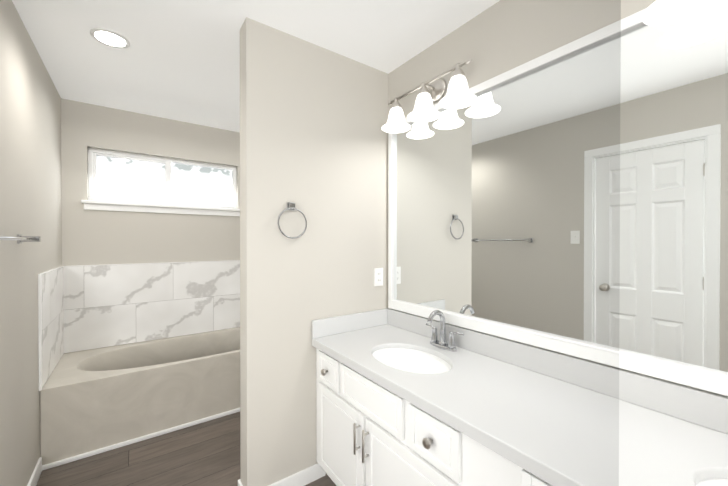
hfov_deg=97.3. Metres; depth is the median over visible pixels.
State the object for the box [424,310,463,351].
faucet
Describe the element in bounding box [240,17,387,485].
wall
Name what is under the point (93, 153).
window
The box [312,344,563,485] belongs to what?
bathroom vanity
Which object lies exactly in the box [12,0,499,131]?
ceiling
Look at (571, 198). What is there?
mirror
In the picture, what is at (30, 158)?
wall
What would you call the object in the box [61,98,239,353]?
wall
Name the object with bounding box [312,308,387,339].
backsplash
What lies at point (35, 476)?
baseboard
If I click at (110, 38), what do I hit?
recessed light
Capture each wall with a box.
[0,0,61,485]
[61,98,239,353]
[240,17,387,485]
[388,0,727,396]
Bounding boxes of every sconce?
[381,58,476,132]
[642,0,719,25]
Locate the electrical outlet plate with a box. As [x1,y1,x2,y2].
[374,268,382,285]
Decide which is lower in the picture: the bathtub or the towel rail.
the bathtub
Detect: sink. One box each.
[372,344,451,375]
[708,464,727,485]
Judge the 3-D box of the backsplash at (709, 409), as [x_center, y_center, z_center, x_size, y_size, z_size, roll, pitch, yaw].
[0.788,0.483,1.221,0.020,0.100,2.178,0,0,-36]
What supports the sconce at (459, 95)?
attached to the wall at (498, 38)
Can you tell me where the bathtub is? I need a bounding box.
[40,327,239,470]
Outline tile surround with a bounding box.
[42,261,239,387]
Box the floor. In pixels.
[36,412,335,485]
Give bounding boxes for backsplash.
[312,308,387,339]
[388,308,727,431]
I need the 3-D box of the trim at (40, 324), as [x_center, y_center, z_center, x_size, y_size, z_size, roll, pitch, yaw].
[-1.373,0.514,2.691,1.809,0.676,0.770,0,0,-36]
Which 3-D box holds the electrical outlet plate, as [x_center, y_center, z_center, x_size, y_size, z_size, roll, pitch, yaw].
[0.095,0.218,2.057,0.070,0.115,0.008,0,0,-36]
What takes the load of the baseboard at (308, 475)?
attached to the wall at (313, 137)
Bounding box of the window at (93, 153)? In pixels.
[81,147,239,215]
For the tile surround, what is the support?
attached to the wall at (95, 237)
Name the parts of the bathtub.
trim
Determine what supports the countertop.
on the bathroom vanity
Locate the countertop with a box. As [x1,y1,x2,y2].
[312,324,727,485]
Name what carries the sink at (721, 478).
in the countertop
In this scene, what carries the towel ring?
attached to the wall at (313, 137)
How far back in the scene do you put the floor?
1.93 m
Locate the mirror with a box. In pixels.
[388,0,727,395]
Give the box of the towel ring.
[277,202,306,238]
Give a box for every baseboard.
[27,457,41,485]
[268,463,325,485]
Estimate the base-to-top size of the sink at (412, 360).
0.136 m
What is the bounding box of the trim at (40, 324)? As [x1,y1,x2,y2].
[38,260,239,390]
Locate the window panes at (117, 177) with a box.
[97,156,231,205]
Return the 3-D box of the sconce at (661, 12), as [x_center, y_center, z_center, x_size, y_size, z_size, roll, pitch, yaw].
[1.033,-0.782,0.727,0.193,0.231,0.616,0,0,-36]
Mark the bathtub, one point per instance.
(97, 401)
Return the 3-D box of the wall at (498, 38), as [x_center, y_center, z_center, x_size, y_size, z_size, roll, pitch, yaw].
[0.632,0.111,1.559,0.120,2.440,5.190,0,0,-36]
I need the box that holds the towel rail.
[0,234,40,243]
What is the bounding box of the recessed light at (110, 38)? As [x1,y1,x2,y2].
[90,28,129,48]

